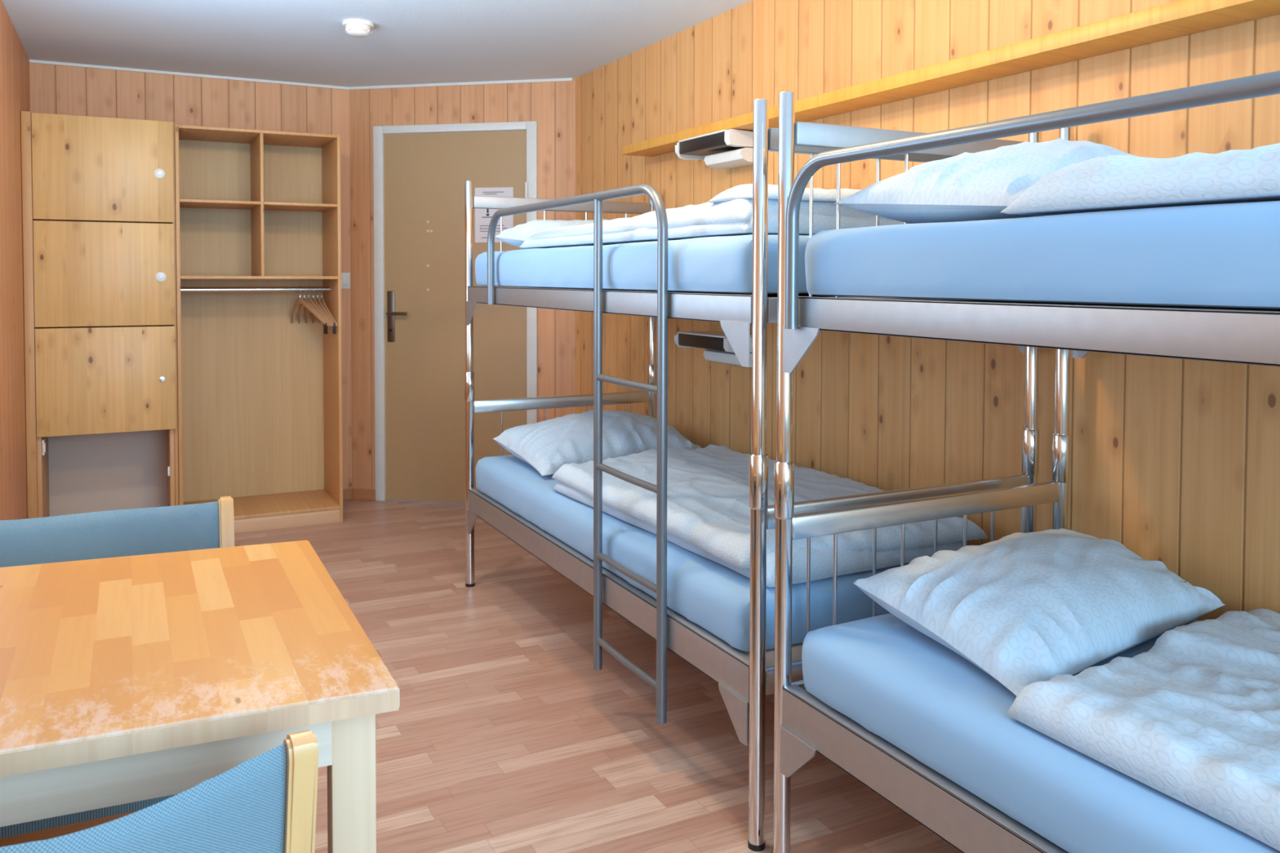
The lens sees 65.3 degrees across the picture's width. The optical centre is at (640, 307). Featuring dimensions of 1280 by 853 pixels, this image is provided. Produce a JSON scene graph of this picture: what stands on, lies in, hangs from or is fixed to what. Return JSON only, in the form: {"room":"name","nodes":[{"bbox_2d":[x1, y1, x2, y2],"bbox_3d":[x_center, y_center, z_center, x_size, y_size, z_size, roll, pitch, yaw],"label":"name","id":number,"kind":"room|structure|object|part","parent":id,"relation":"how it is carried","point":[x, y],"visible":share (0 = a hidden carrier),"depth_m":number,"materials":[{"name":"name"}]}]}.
{"room":"hostel dormitory room","nodes":[
{"label":"hostel dormitory room","id":0,"kind":"room"},
{"bbox_2d":[0,0,30,520],"bbox_3d":[-1.406,0.047,1.722,0.100,2.293,7.242,-1,2,-27],"label":"wall","id":1,"kind":"structure","parent":0,"point":[15,83],"depth_m":4.00,"materials":[{"name":"brown wood"}]},
{"bbox_2d":[29,62,351,488],"bbox_3d":[-2.312,-0.066,5.268,1.516,2.293,0.100,-1,2,-27],"label":"wall","id":2,"kind":"structure","parent":0,"point":[179,100],"depth_m":5.23,"materials":[{"name":"brown wood"}]},
{"bbox_2d":[29,59,349,89],"bbox_3d":[-2.284,-1.203,5.182,1.516,0.014,0.012,-1,2,-27],"label":"trim","id":3,"kind":"structure","parent":2,"relation":"attached to","point":[30,60],"depth_m":5.14,"materials":[{"name":"white paint"}]},
{"bbox_2d":[341,272,350,288],"bbox_3d":[-1.638,-0.150,5.546,0.054,0.090,0.014,-1,2,-27],"label":"light switch","id":4,"kind":"object","parent":2,"relation":"attached to","point":[345,277],"visible":0.83,"depth_m":5.54,"materials":[{"name":"white plastic"}]},
{"bbox_2d":[342,488,351,500],"bbox_3d":[-1.679,1.043,5.563,0.138,0.060,0.014,-1,2,-27],"label":"baseboard","id":5,"kind":"structure","parent":2,"relation":"attached to","point":[347,493],"depth_m":5.58,"materials":[{"name":"brown wood"}]},
{"bbox_2d":[1,0,751,87],"bbox_3d":[-0.215,-1.164,2.240,2.722,0.100,7.350,-1,2,-27],"label":"ceiling","id":6,"kind":"structure","parent":0,"point":[410,42],"depth_m":4.30,"materials":[{"name":"paint"}]},
{"bbox_2d":[342,18,373,37],"bbox_3d":[-1.164,-1.148,4.120,0.128,0.053,0.128,-1,2,-27],"label":"smoke detector","id":7,"kind":"object","parent":6,"relation":"attached to","point":[356,28],"visible":1,"depth_m":4.08,"materials":[{"name":"white plastic"}]},
{"bbox_2d":[349,78,575,489],"bbox_3d":[-0.969,-0.070,5.481,1.298,2.293,0.100,1,2,12],"label":"wall","id":8,"kind":"structure","parent":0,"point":[552,104],"depth_m":5.42,"materials":[{"name":"brown wood"}]},
{"bbox_2d":[351,488,375,500],"bbox_3d":[-0.992,1.048,5.462,1.274,0.060,0.014,1,2,12],"label":"baseboard","id":9,"kind":"structure","parent":8,"relation":"attached to","point":[357,494],"depth_m":5.57,"materials":[{"name":"brown wood"}]},
{"bbox_2d":[373,120,537,503],"bbox_3d":[-1.012,0.042,5.433,0.942,2.073,0.110,1,2,12],"label":"door","id":10,"kind":"structure","parent":8,"relation":"attached to","point":[419,180],"depth_m":5.46,"materials":[{"name":"beige laminate"}]},
{"bbox_3d":[-1.377,0.048,5.519,0.042,0.281,0.009,1,2,12],"label":"handle plate","id":11,"kind":"part","parent":10,"relation":"part of","materials":[{"name":"metal"}]},
{"bbox_3d":[-1.331,0.032,5.476,0.127,0.019,0.060,1,2,12],"label":"lever","id":12,"kind":"part","parent":10,"relation":"part of","materials":[{"name":"metal"}]},
{"bbox_2d":[475,186,513,242],"bbox_3d":[-0.788,-0.499,5.380,0.217,0.295,0.002,1,2,12],"label":"notice sheet","id":13,"kind":"object","parent":10,"relation":"attached to","point":[482,216],"visible":0.63,"depth_m":5.38,"materials":[{"name":"white paper"}]},
{"bbox_2d":[348,77,573,89],"bbox_3d":[-0.984,-1.207,5.392,1.286,0.014,0.013,1,2,12],"label":"trim","id":14,"kind":"structure","parent":8,"relation":"attached to","point":[571,78],"depth_m":5.38,"materials":[{"name":"white paint"}]},
{"bbox_2d":[234,498,962,852],"bbox_3d":[-0.220,1.228,2.315,2.722,0.100,7.350,-1,2,-27],"label":"floor","id":15,"kind":"structure","parent":0,"point":[504,735],"depth_m":2.77,"materials":[{"name":"laminate"}]},
{"bbox_2d":[20,111,178,518],"bbox_3d":[-2.567,0.109,4.784,0.613,1.972,0.534,-1,2,-27],"label":"tall cabinet","id":16,"kind":"object","parent":15,"relation":"on","point":[101,403],"visible":0.93,"depth_m":4.57,"materials":[{"name":"brown wood"}]},
{"bbox_3d":[-2.827,0.112,4.660,0.038,1.972,0.518,-1,2,-27],"label":"panel","id":17,"kind":"part","parent":16,"relation":"part of","materials":[{"name":"brown wood"}]},
{"bbox_3d":[-2.438,-0.630,4.547,0.565,0.469,0.018,-1,2,-27],"label":"door","id":18,"kind":"part","parent":16,"relation":"part of","materials":[{"name":"brown wood"}]},
{"bbox_3d":[-2.440,-0.153,4.562,0.565,0.474,0.018,-1,2,-27],"label":"door","id":19,"kind":"part","parent":16,"relation":"part of","materials":[{"name":"brown wood"}]},
{"bbox_3d":[-2.441,0.332,4.577,0.565,0.485,0.018,-1,2,-27],"label":"door","id":20,"kind":"part","parent":16,"relation":"part of","materials":[{"name":"brown wood"}]},
{"bbox_3d":[-2.642,0.825,4.975,0.560,0.528,0.012,-1,2,-27],"label":"panel","id":21,"kind":"part","parent":16,"relation":"part of","materials":[{"name":"beige wood"}]},
{"bbox_3d":[-2.308,0.107,4.934,0.015,1.968,0.504,-1,2,-27],"label":"panel","id":22,"kind":"part","parent":16,"relation":"part of","materials":[{"name":"brown wood"}]},
{"bbox_2d":[0,496,234,847],"bbox_3d":[-1.030,0.808,1.935,0.482,0.760,0.556,-1,2,-26],"label":"dining chair","id":23,"kind":"object","parent":15,"relation":"on","point":[210,525],"visible":0.21,"depth_m":2.12,"materials":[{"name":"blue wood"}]},
{"bbox_3d":[-0.918,0.877,1.703,0.418,0.032,0.020,-1,2,-26],"label":"rail","id":24,"kind":"part","parent":23,"relation":"part of","materials":[{"name":"blue wood"}]},
{"bbox_3d":[-1.003,0.812,1.879,0.433,0.086,0.430,-1,2,-26],"label":"seat","id":25,"kind":"part","parent":23,"relation":"part of","materials":[{"name":"blue fabric"}]},
{"bbox_3d":[-1.123,0.566,2.122,0.419,0.272,0.126,-1,2,-26],"label":"backrest","id":26,"kind":"part","parent":23,"relation":"part of","materials":[{"name":"blue fabric"}]},
{"bbox_3d":[-0.905,0.800,2.195,0.030,0.760,0.110,-1,2,-26],"label":"post","id":27,"kind":"part","parent":23,"relation":"part of","materials":[{"name":"brown wood"}]},
{"bbox_2d":[0,728,318,852],"bbox_3d":[-0.668,0.833,1.150,0.482,0.760,0.556,-1,2,-31],"label":"dining chair","id":28,"kind":"object","parent":15,"relation":"on","point":[267,802],"visible":1,"depth_m":1.02,"materials":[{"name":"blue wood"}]},
{"bbox_3d":[-0.383,0.835,1.112,0.030,0.760,0.110,-1,2,-31],"label":"post","id":29,"kind":"part","parent":28,"relation":"part of","materials":[{"name":"brown wood"}]},
{"bbox_2d":[0,540,399,852],"bbox_3d":[-0.796,0.833,1.468,0.708,0.740,0.845,-1,2,-27],"label":"dining table","id":30,"kind":"object","parent":15,"relation":"on","point":[127,679],"visible":0.96,"depth_m":1.27,"materials":[{"name":"brown wood"}]},
{"bbox_3d":[-0.367,0.854,1.275,0.054,0.712,0.054,-1,2,-23],"label":"leg","id":31,"kind":"part","parent":30,"relation":"part of","materials":[{"name":"white wood"}]},
{"bbox_2d":[174,124,342,533],"bbox_3d":[-1.960,0.109,5.101,0.754,1.956,0.523,-1,2,-27],"label":"wardrobe","id":32,"kind":"object","parent":15,"relation":"on","point":[258,212],"visible":0.82,"depth_m":5.22,"materials":[{"name":"brown wood"}]},
{"bbox_3d":[-2.289,0.113,4.934,0.017,1.956,0.522,-1,2,-27],"label":"panel","id":33,"kind":"part","parent":32,"relation":"part of","materials":[{"name":"brown wood"}]},
{"bbox_2d":[179,199,260,209],"bbox_3d":[-2.105,-0.513,4.970,0.358,0.014,0.448,-1,2,-27],"label":"shelf","id":34,"kind":"object","parent":32,"relation":"attached to","point":[184,204],"depth_m":4.91,"materials":[{"name":"brown wood"}]},
{"bbox_3d":[-1.946,-0.092,5.069,0.721,0.025,0.025,-1,2,-27],"label":"hanging rail","id":35,"kind":"part","parent":32,"relation":"part of","materials":[{"name":"silver metal"}]},
{"bbox_3d":[-1.958,-0.862,5.071,0.721,0.015,0.522,-1,2,-27],"label":"panel","id":36,"kind":"part","parent":32,"relation":"part of","materials":[{"name":"brown wood"}]},
{"bbox_2d":[180,275,337,279],"bbox_3d":[-1.944,-0.153,5.064,0.721,0.015,0.448,-1,2,-27],"label":"shelf","id":37,"kind":"object","parent":32,"relation":"attached to","point":[181,277],"depth_m":4.86,"materials":[{"name":"brown wood"}]},
{"bbox_3d":[-1.946,1.011,5.098,0.721,0.016,0.452,-1,2,-27],"label":"panel","id":38,"kind":"part","parent":32,"relation":"part of","materials":[{"name":"brown wood"}]},
{"bbox_2d":[263,201,337,212],"bbox_3d":[-1.778,-0.517,5.137,0.348,0.014,0.448,-1,2,-27],"label":"shelf","id":39,"kind":"object","parent":32,"relation":"attached to","point":[268,206],"depth_m":5.08,"materials":[{"name":"brown wood"}]},
{"bbox_2d":[290,285,327,333],"bbox_3d":[-1.741,0.008,5.182,0.056,0.242,0.395,-2,2,-44],"label":"hanger","id":40,"kind":"object","parent":32,"relation":"hanging from","point":[300,300],"visible":1,"depth_m":5.11,"materials":[{"name":"wood"}]},
{"bbox_2d":[297,286,328,326],"bbox_3d":[-1.722,-0.010,5.192,0.056,0.202,0.390,-1,2,-40],"label":"hanger","id":41,"kind":"object","parent":32,"relation":"hanging from","point":[304,299],"visible":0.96,"depth_m":5.14,"materials":[{"name":"wood"}]},
{"bbox_2d":[303,285,331,326],"bbox_3d":[-1.702,-0.012,5.201,0.056,0.202,0.390,-1,2,-36],"label":"hanger","id":42,"kind":"object","parent":32,"relation":"hanging from","point":[308,299],"visible":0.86,"depth_m":5.14,"materials":[{"name":"wood"}]},
{"bbox_2d":[310,286,333,326],"bbox_3d":[-1.681,-0.010,5.210,0.056,0.202,0.390,-1,2,-32],"label":"hanger","id":43,"kind":"object","parent":32,"relation":"hanging from","point":[313,300],"visible":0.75,"depth_m":5.14,"materials":[{"name":"wood"}]},
{"bbox_2d":[315,285,335,333],"bbox_3d":[-1.660,0.007,5.217,0.056,0.242,0.395,-1,2,-28],"label":"hanger","id":44,"kind":"object","parent":32,"relation":"hanging from","point":[317,300],"visible":0.74,"depth_m":5.11,"materials":[{"name":"wood"}]},
{"bbox_2d":[320,285,337,326],"bbox_3d":[-1.642,-0.013,5.227,0.056,0.202,0.390,-1,2,-25],"label":"hanger","id":45,"kind":"object","parent":32,"relation":"hanging from","point":[322,302],"visible":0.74,"depth_m":5.13,"materials":[{"name":"wood"}]},
{"bbox_3d":[-1.632,0.104,5.269,0.016,1.956,0.522,-1,2,-27],"label":"panel","id":46,"kind":"part","parent":32,"relation":"part of","materials":[{"name":"brown wood"}]},
{"bbox_2d":[464,98,1042,851],"bbox_3d":[0.144,0.334,3.271,0.890,1.629,2.111,-1,2,-27],"label":"bunk bed","id":47,"kind":"object","parent":15,"relation":"on","point":[744,678],"visible":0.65,"depth_m":2.50,"materials":[{"name":"silver metal"}]},
{"bbox_3d":[-0.684,-0.121,3.996,0.033,0.769,0.033,-1,2,-27],"label":"post","id":48,"kind":"part","parent":47,"relation":"part of","materials":[{"name":"silver metal"}]},
{"bbox_3d":[-0.686,0.737,4.022,0.036,0.748,0.036,-1,2,-27],"label":"post","id":49,"kind":"part","parent":47,"relation":"part of","materials":[{"name":"silver metal"}]},
{"bbox_3d":[-0.564,-0.241,4.053,0.008,0.317,0.008,-1,2,-27],"label":"rod","id":50,"kind":"part","parent":47,"relation":"part of","materials":[{"name":"metal"}]},
{"bbox_3d":[-0.566,0.576,4.079,0.008,0.308,0.008,-1,2,-27],"label":"rod","id":51,"kind":"part","parent":47,"relation":"part of","materials":[{"name":"metal"}]},
{"bbox_3d":[-0.316,-0.059,4.186,0.795,0.055,0.020,-1,2,-27],"label":"rail","id":52,"kind":"part","parent":47,"relation":"part of","materials":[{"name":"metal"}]},
{"bbox_3d":[-0.317,0.394,4.200,0.795,0.049,0.022,-1,2,-27],"label":"rail","id":53,"kind":"part","parent":47,"relation":"part of","materials":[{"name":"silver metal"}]},
{"bbox_3d":[-0.315,-0.427,4.175,0.795,0.048,0.030,-1,2,-27],"label":"rail","id":54,"kind":"part","parent":47,"relation":"part of","materials":[{"name":"metal"}]},
{"bbox_3d":[-0.120,0.364,2.840,0.025,1.340,0.025,-1,2,-27],"label":"ladder rail","id":55,"kind":"part","parent":47,"relation":"part of","materials":[{"name":"silver metal"}]},
{"bbox_3d":[-0.211,0.798,3.104,0.034,0.086,2.038,-1,2,-27],"label":"rail","id":56,"kind":"part","parent":47,"relation":"part of","materials":[{"name":"metal"}]},
{"bbox_3d":[-0.210,-0.024,3.079,0.034,0.064,2.038,-1,2,-27],"label":"rail","id":57,"kind":"part","parent":47,"relation":"part of","materials":[{"name":"metal"}]},
{"bbox_2d":[475,234,808,293],"bbox_3d":[0.149,-0.132,3.271,0.827,0.137,1.970,-1,2,-27],"label":"mattress","id":58,"kind":"object","parent":47,"relation":"on","point":[721,264],"visible":0.59,"depth_m":2.64,"materials":[{"name":"blue fabric"}]},
{"bbox_2d":[494,218,609,248],"bbox_3d":[-0.189,-0.288,3.956,0.690,0.126,0.370,-1,2,-27],"label":"pillow","id":59,"kind":"object","parent":58,"relation":"on","point":[516,236],"visible":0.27,"depth_m":3.83,"materials":[{"name":"white fabric"}]},
{"bbox_2d":[519,183,908,248],"bbox_3d":[0.231,-0.263,3.115,0.747,0.131,1.498,-1,2,-27],"label":"duvet","id":60,"kind":"object","parent":58,"relation":"on","point":[730,212],"visible":0.47,"depth_m":2.46,"materials":[{"name":"white fabric"}]},
{"bbox_3d":[0.052,-0.131,4.372,0.033,0.769,0.033,-1,2,-27],"label":"post","id":61,"kind":"part","parent":47,"relation":"part of","materials":[{"name":"silver metal"}]},
{"bbox_3d":[0.050,0.727,4.399,0.036,0.748,0.036,-1,2,-27],"label":"post","id":62,"kind":"part","parent":47,"relation":"part of","materials":[{"name":"silver metal"}]},
{"bbox_2d":[475,454,909,652],"bbox_3d":[0.147,0.681,3.296,0.827,0.134,1.970,-1,2,-27],"label":"mattress","id":63,"kind":"object","parent":47,"relation":"on","point":[708,593],"visible":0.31,"depth_m":2.54,"materials":[{"name":"blue fabric"}]},
{"bbox_2d":[492,409,701,475],"bbox_3d":[-0.147,0.505,3.908,0.759,0.180,0.480,-1,2,-32],"label":"pillow","id":64,"kind":"object","parent":63,"relation":"on","point":[548,445],"visible":0.66,"depth_m":3.76,"materials":[{"name":"white fabric"}]},
{"bbox_2d":[551,444,987,587],"bbox_3d":[0.275,0.566,3.058,0.784,0.108,1.418,-1,2,-27],"label":"duvet","id":65,"kind":"object","parent":63,"relation":"on","point":[708,509],"visible":0.66,"depth_m":2.73,"materials":[{"name":"white fabric"}]},
{"bbox_3d":[0.256,0.797,2.180,0.036,0.748,0.036,-1,2,-27],"label":"post","id":66,"kind":"part","parent":47,"relation":"part of","materials":[{"name":"silver metal"}]},
{"bbox_3d":[0.258,-0.061,2.154,0.033,0.769,0.033,-1,2,-27],"label":"post","id":67,"kind":"part","parent":47,"relation":"part of","materials":[{"name":"silver metal"}]},
{"bbox_3d":[0.624,0.815,2.369,0.795,0.057,0.020,-1,2,-27],"label":"rail","id":68,"kind":"part","parent":47,"relation":"part of","materials":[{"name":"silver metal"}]},
{"bbox_3d":[0.376,0.635,2.236,0.008,0.308,0.008,-1,2,-27],"label":"rod","id":69,"kind":"part","parent":47,"relation":"part of","materials":[{"name":"metal"}]},
{"bbox_3d":[0.378,-0.182,2.211,0.008,0.317,0.008,-1,2,-27],"label":"rod","id":70,"kind":"part","parent":47,"relation":"part of","materials":[{"name":"metal"}]},
{"bbox_3d":[0.626,0.001,2.344,0.795,0.055,0.020,-1,2,-27],"label":"rail","id":71,"kind":"part","parent":47,"relation":"part of","materials":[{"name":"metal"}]},
{"bbox_3d":[0.627,-0.367,2.332,0.795,0.048,0.030,-1,2,-27],"label":"rail","id":72,"kind":"part","parent":47,"relation":"part of","materials":[{"name":"metal"}]},
{"bbox_3d":[0.544,0.633,2.322,0.008,0.308,0.008,-1,2,-27],"label":"rod","id":73,"kind":"part","parent":47,"relation":"part of","materials":[{"name":"metal"}]},
{"bbox_3d":[0.546,-0.184,2.297,0.008,0.317,0.008,-1,2,-27],"label":"rod","id":74,"kind":"part","parent":47,"relation":"part of","materials":[{"name":"metal"}]},
{"bbox_3d":[0.625,0.454,2.358,0.795,0.049,0.022,-1,2,-27],"label":"rail","id":75,"kind":"part","parent":47,"relation":"part of","materials":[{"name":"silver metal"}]},
{"bbox_3d":[0.711,0.631,2.408,0.008,0.308,0.008,-1,2,-27],"label":"rod","id":76,"kind":"part","parent":47,"relation":"part of","materials":[{"name":"metal"}]},
{"bbox_3d":[0.878,0.629,2.493,0.008,0.308,0.008,-1,2,-27],"label":"rod","id":77,"kind":"part","parent":47,"relation":"part of","materials":[{"name":"metal"}]},
{"bbox_3d":[0.993,0.787,2.557,0.036,0.748,0.036,-1,2,-27],"label":"post","id":78,"kind":"part","parent":47,"relation":"part of","materials":[{"name":"silver metal"}]},
{"bbox_3d":[0.995,-0.071,2.530,0.033,0.769,0.033,-1,2,-27],"label":"post","id":79,"kind":"part","parent":47,"relation":"part of","materials":[{"name":"silver metal"}]},
{"bbox_2d":[773,71,1279,852],"bbox_3d":[1.130,0.396,1.345,0.890,1.629,2.111,-1,2,-27],"label":"bunk bed","id":80,"kind":"object","parent":15,"relation":"on","point":[805,726],"visible":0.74,"depth_m":1.83,"materials":[{"name":"silver metal"}]},
{"bbox_3d":[0.299,0.800,2.096,0.036,0.748,0.036,-1,2,-27],"label":"post","id":81,"kind":"part","parent":80,"relation":"part of","materials":[{"name":"silver metal"}]},
{"bbox_3d":[0.301,-0.058,2.069,0.033,0.769,0.033,-1,2,-27],"label":"post","id":82,"kind":"part","parent":80,"relation":"part of","materials":[{"name":"silver metal"}]},
{"bbox_3d":[0.667,0.817,2.285,0.795,0.057,0.020,-1,2,-27],"label":"rail","id":83,"kind":"part","parent":80,"relation":"part of","materials":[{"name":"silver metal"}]},
{"bbox_3d":[0.419,0.638,2.152,0.008,0.308,0.008,-1,2,-27],"label":"rod","id":84,"kind":"part","parent":80,"relation":"part of","materials":[{"name":"metal"}]},
{"bbox_3d":[0.421,-0.179,2.127,0.008,0.317,0.008,-1,2,-27],"label":"rod","id":85,"kind":"part","parent":80,"relation":"part of","materials":[{"name":"metal"}]},
{"bbox_3d":[0.587,0.636,2.238,0.008,0.308,0.008,-1,2,-27],"label":"rod","id":86,"kind":"part","parent":80,"relation":"part of","materials":[{"name":"metal"}]},
{"bbox_3d":[0.589,-0.181,2.212,0.008,0.317,0.008,-1,2,-27],"label":"rod","id":87,"kind":"part","parent":80,"relation":"part of","materials":[{"name":"metal"}]},
{"bbox_3d":[0.670,-0.365,2.248,0.795,0.048,0.030,-1,2,-27],"label":"rail","id":88,"kind":"part","parent":80,"relation":"part of","materials":[{"name":"metal"}]},
{"bbox_3d":[0.669,0.004,2.260,0.795,0.055,0.020,-1,2,-27],"label":"rail","id":89,"kind":"part","parent":80,"relation":"part of","materials":[{"name":"metal"}]},
{"bbox_3d":[0.774,0.861,1.178,0.034,0.086,2.038,-1,2,-27],"label":"rail","id":90,"kind":"part","parent":80,"relation":"part of","materials":[{"name":"metal"}]},
{"bbox_3d":[0.668,0.456,2.274,0.795,0.049,0.022,-1,2,-27],"label":"rail","id":91,"kind":"part","parent":80,"relation":"part of","materials":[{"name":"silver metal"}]},
{"bbox_3d":[0.754,0.634,2.323,0.008,0.308,0.008,-1,2,-27],"label":"rod","id":92,"kind":"part","parent":80,"relation":"part of","materials":[{"name":"metal"}]},
{"bbox_3d":[0.922,0.631,2.409,0.008,0.308,0.008,-1,2,-27],"label":"rod","id":93,"kind":"part","parent":80,"relation":"part of","materials":[{"name":"metal"}]},
{"bbox_3d":[0.776,0.038,1.152,0.034,0.064,2.038,-1,2,-27],"label":"rail","id":94,"kind":"part","parent":80,"relation":"part of","materials":[{"name":"metal"}]},
{"bbox_2d":[801,613,1279,852],"bbox_3d":[1.136,0.744,1.363,0.827,0.134,1.988,-1,2,-27],"label":"mattress","id":95,"kind":"object","parent":80,"relation":"on","point":[907,688],"visible":0.39,"depth_m":1.63,"materials":[{"name":"blue fabric"}]},
{"bbox_2d":[853,528,1225,696],"bbox_3d":[0.849,0.572,2.029,0.727,0.169,0.475,-1,2,-27],"label":"pillow","id":96,"kind":"object","parent":95,"relation":"on","point":[1024,609],"visible":0.98,"depth_m":1.92,"materials":[{"name":"white fabric"}]},
{"bbox_2d":[1006,608,1279,851],"bbox_3d":[1.229,0.642,1.236,0.804,0.073,1.464,-1,2,-27],"label":"duvet","id":97,"kind":"object","parent":95,"relation":"on","point":[1193,717],"visible":1,"depth_m":1.52,"materials":[{"name":"white fabric"}]},
{"bbox_2d":[804,200,1279,309],"bbox_3d":[1.138,-0.069,1.337,0.827,0.137,1.988,-1,2,-27],"label":"mattress","id":98,"kind":"object","parent":80,"relation":"on","point":[1223,255],"visible":1,"depth_m":1.44,"materials":[{"name":"blue fabric"}]},
{"bbox_2d":[835,137,1137,223],"bbox_3d":[0.836,-0.250,2.006,0.720,0.176,0.505,-1,2,-27],"label":"pillow","id":99,"kind":"object","parent":98,"relation":"on","point":[966,186],"visible":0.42,"depth_m":1.85,"materials":[{"name":"white fabric"}]},
{"bbox_2d":[1000,142,1279,215],"bbox_3d":[1.212,-0.191,1.184,0.775,0.112,1.321,-1,2,-27],"label":"duvet","id":100,"kind":"object","parent":98,"relation":"on","point":[1112,182],"visible":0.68,"depth_m":1.38,"materials":[{"name":"white fabric"}]},
{"bbox_3d":[1.036,0.790,2.472,0.036,0.748,0.036,-1,2,-27],"label":"post","id":101,"kind":"part","parent":80,"relation":"part of","materials":[{"name":"silver metal"}]},
{"bbox_3d":[1.038,-0.068,2.446,0.033,0.769,0.033,-1,2,-27],"label":"post","id":102,"kind":"part","parent":80,"relation":"part of","materials":[{"name":"silver metal"}]},
{"bbox_2d":[575,0,1279,621],"bbox_3d":[1.127,0.027,2.528,0.100,2.293,6.373,-1,2,-27],"label":"wall","id":103,"kind":"structure","parent":0,"point":[1175,462],"depth_m":2.84,"materials":[{"name":"brown wood"}]},
{"bbox_2d":[674,330,751,367],"bbox_3d":[0.296,0.158,3.868,0.160,0.115,0.406,-1,2,-27],"label":"reading lamp","id":104,"kind":"object","parent":103,"relation":"attached to","point":[719,350],"visible":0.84,"depth_m":3.81,"materials":[{"name":"white plastic"}]},
{"bbox_2d":[702,349,751,367],"bbox_3d":[0.353,0.192,3.816,0.106,0.051,0.260,-1,2,-27],"label":"tray","id":105,"kind":"object","parent":104,"relation":"on","point":[711,355],"depth_m":3.79,"materials":[{"name":"white plastic"}]},
{"bbox_2d":[675,128,753,168],"bbox_3d":[0.298,-0.600,3.844,0.160,0.115,0.406,-1,2,-27],"label":"reading lamp","id":106,"kind":"object","parent":103,"relation":"attached to","point":[703,147],"visible":0.89,"depth_m":3.76,"materials":[{"name":"white plastic"}]},
{"bbox_2d":[704,147,752,168],"bbox_3d":[0.355,-0.566,3.792,0.106,0.051,0.260,-1,2,-27],"label":"lampshade","id":107,"kind":"object","parent":106,"relation":"on","point":[743,157],"depth_m":3.76,"materials":[{"name":"white plastic"}]},
{"bbox_2d":[622,0,1279,156],"bbox_3d":[1.033,-0.632,2.418,0.150,0.039,4.600,-1,2,-27],"label":"wall shelf","id":108,"kind":"object","parent":103,"relation":"attached to","point":[1180,18],"visible":1,"depth_m":2.50,"materials":[{"name":"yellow wood"}]}
]}

